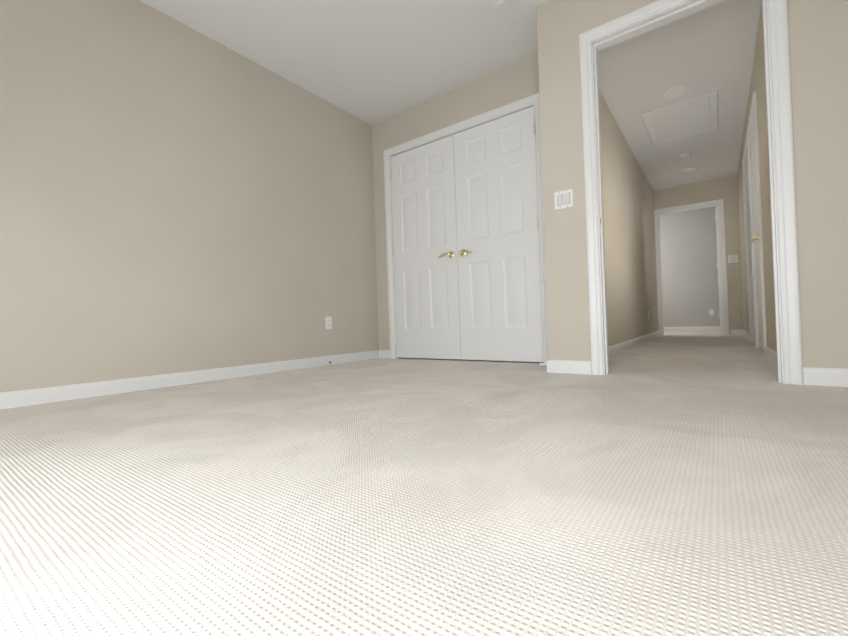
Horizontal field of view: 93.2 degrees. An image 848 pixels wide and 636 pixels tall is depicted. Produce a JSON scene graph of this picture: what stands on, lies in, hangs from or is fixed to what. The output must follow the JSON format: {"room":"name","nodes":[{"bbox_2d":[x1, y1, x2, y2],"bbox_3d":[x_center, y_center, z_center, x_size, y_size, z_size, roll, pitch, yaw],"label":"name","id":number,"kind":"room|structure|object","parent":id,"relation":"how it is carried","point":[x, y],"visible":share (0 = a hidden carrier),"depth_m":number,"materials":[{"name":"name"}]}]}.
{"room":"empty bedroom","nodes":[
{"label":"empty bedroom","id":0,"kind":"room"},
{"bbox_2d":[0,330,847,635],"bbox_3d":[2.458,0.374,3.598,6.245,0.120,11.680,-2,-1,36],"label":"floor","id":1,"kind":"structure","parent":0,"point":[680,484],"depth_m":0.80,"materials":[{"name":"beige carpet"}]},
{"bbox_2d":[0,0,847,391],"bbox_3d":[2.381,-0.904,3.636,5.560,2.440,11.080,-2,-1,36],"label":"wall","id":2,"kind":"structure","parent":0,"point":[176,196],"depth_m":2.62,"materials":[{"name":"beige paint"}]},
{"bbox_2d":[325,317,331,328],"bbox_3d":[-0.867,0.045,3.657,0.008,0.114,0.070,-2,-1,36],"label":"outlet","id":3,"kind":"object","parent":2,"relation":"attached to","point":[328,321],"visible":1,"depth_m":3.65,"materials":[{"name":"white plastic"}]},
{"bbox_2d":[0,326,847,409],"bbox_3d":[2.179,0.284,3.802,4.730,0.082,10.850,-2,-1,36],"label":"baseboard","id":4,"kind":"structure","parent":2,"relation":"attached to","point":[811,376],"depth_m":2.56,"materials":[{"name":"white wood"}]},
{"bbox_2d":[390,135,460,358],"bbox_3d":[0.001,-0.630,3.855,0.764,2.030,0.164,-2,-1,36],"label":"closet door","id":5,"kind":"structure","parent":2,"relation":"in","point":[426,279],"depth_m":3.82,"materials":[{"name":"white wood"}]},
{"bbox_2d":[383,93,548,362],"bbox_3d":[0.324,-0.678,3.650,1.662,2.126,0.134,-2,-1,36],"label":"trim","id":6,"kind":"structure","parent":2,"relation":"attached to","point":[503,111],"depth_m":3.49,"materials":[{"name":"white wood"}]},
{"bbox_2d":[454,106,542,361],"bbox_3d":[0.619,-0.655,3.402,0.764,2.030,0.164,-2,-1,36],"label":"closet door","id":7,"kind":"structure","parent":2,"relation":"in","point":[497,218],"depth_m":3.37,"materials":[{"name":"white wood"}]},
{"bbox_2d":[554,189,572,209],"bbox_3d":[0.898,-0.765,2.585,0.116,0.114,0.013,-2,-1,36],"label":"double light switch","id":8,"kind":"object","parent":2,"relation":"attached to","point":[564,199],"visible":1,"depth_m":2.58,"materials":[{"name":"white plastic"}]},
{"bbox_2d":[579,0,802,384],"bbox_3d":[1.434,-0.729,2.272,0.966,2.126,0.153,-2,-1,36],"label":"door frame","id":9,"kind":"structure","parent":2,"relation":"attached to","point":[637,22],"depth_m":2.02,"materials":[{"name":"white wood"}]},
{"bbox_2d":[654,198,729,334],"bbox_3d":[4.338,-0.784,6.558,0.972,2.126,0.153,-2,-1,36],"label":"door frame","id":10,"kind":"structure","parent":2,"relation":"attached to","point":[719,203],"depth_m":6.32,"materials":[{"name":"white wood"}]},
{"bbox_2d":[715,206,721,333],"bbox_3d":[4.944,-0.767,6.688,0.164,2.030,0.828,-2,-1,39],"label":"end door","id":11,"kind":"structure","parent":2,"relation":"in","point":[718,261],"depth_m":6.38,"materials":[{"name":"white wood"}]},
{"bbox_2d":[728,255,737,262],"bbox_3d":[4.752,-0.909,6.173,0.116,0.114,0.013,-2,-1,36],"label":"light switch","id":12,"kind":"object","parent":2,"relation":"attached to","point":[732,258],"visible":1,"depth_m":6.18,"materials":[{"name":"white plastic"}]},
{"bbox_2d":[742,135,756,347],"bbox_3d":[3.549,-0.780,4.269,0.153,2.126,0.962,-2,-1,36],"label":"door frame","id":13,"kind":"structure","parent":2,"relation":"attached to","point":[749,253],"depth_m":4.62,"materials":[{"name":"white wood"}]},
{"bbox_2d":[750,121,763,350],"bbox_3d":[3.002,-0.732,3.582,0.164,2.030,0.788,-2,-1,36],"label":"closet door","id":14,"kind":"structure","parent":2,"relation":"in","point":[756,239],"depth_m":3.71,"materials":[{"name":"white wood"}]},
{"bbox_2d":[747,91,766,355],"bbox_3d":[3.018,-0.769,3.561,0.134,2.126,0.932,-2,-1,36],"label":"trim","id":15,"kind":"structure","parent":2,"relation":"attached to","point":[753,114],"depth_m":3.23,"materials":[{"name":"white wood"}]},
{"bbox_2d":[140,0,761,190],"bbox_3d":[2.373,-2.185,3.623,6.245,0.120,11.680,-2,-1,36],"label":"ceiling","id":16,"kind":"structure","parent":0,"point":[371,62],"depth_m":3.15,"materials":[{"name":"white paint"}]},
{"bbox_2d":[487,0,508,8],"bbox_3d":[0.479,-2.060,2.520,0.200,0.024,0.205,-2,-1,36],"label":"ceiling vent","id":17,"kind":"object","parent":16,"relation":"in","point":[494,3],"visible":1,"depth_m":2.61,"materials":[{"name":"white"}]},
{"bbox_2d":[662,85,687,98],"bbox_3d":[2.349,-2.112,3.759,0.214,0.022,0.214,-2,-1,36],"label":"smoke detector","id":18,"kind":"object","parent":16,"relation":"attached to","point":[674,91],"visible":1,"depth_m":3.73,"materials":[{"name":"white plastic"}]},
{"bbox_2d":[641,90,717,145],"bbox_3d":[2.778,-2.122,4.337,0.640,0.019,0.960,-2,-1,36],"label":"panel","id":19,"kind":"object","parent":16,"relation":"attached to","point":[693,116],"visible":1,"depth_m":4.27,"materials":[{"name":"white"}]},
{"bbox_2d":[679,152,690,157],"bbox_3d":[3.418,-2.127,5.256,0.139,0.035,0.139,-2,-1,36],"label":"smoke detector","id":20,"kind":"object","parent":16,"relation":"attached to","point":[685,155],"visible":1,"depth_m":5.22,"materials":[{"name":"white plastic"}]},
{"bbox_2d":[681,167,697,173],"bbox_3d":[3.865,-2.141,5.846,0.204,0.025,0.204,-2,-1,36],"label":"smoke detector","id":21,"kind":"object","parent":16,"relation":"attached to","point":[688,170],"visible":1,"depth_m":5.81,"materials":[{"name":"white plastic"}]}
]}

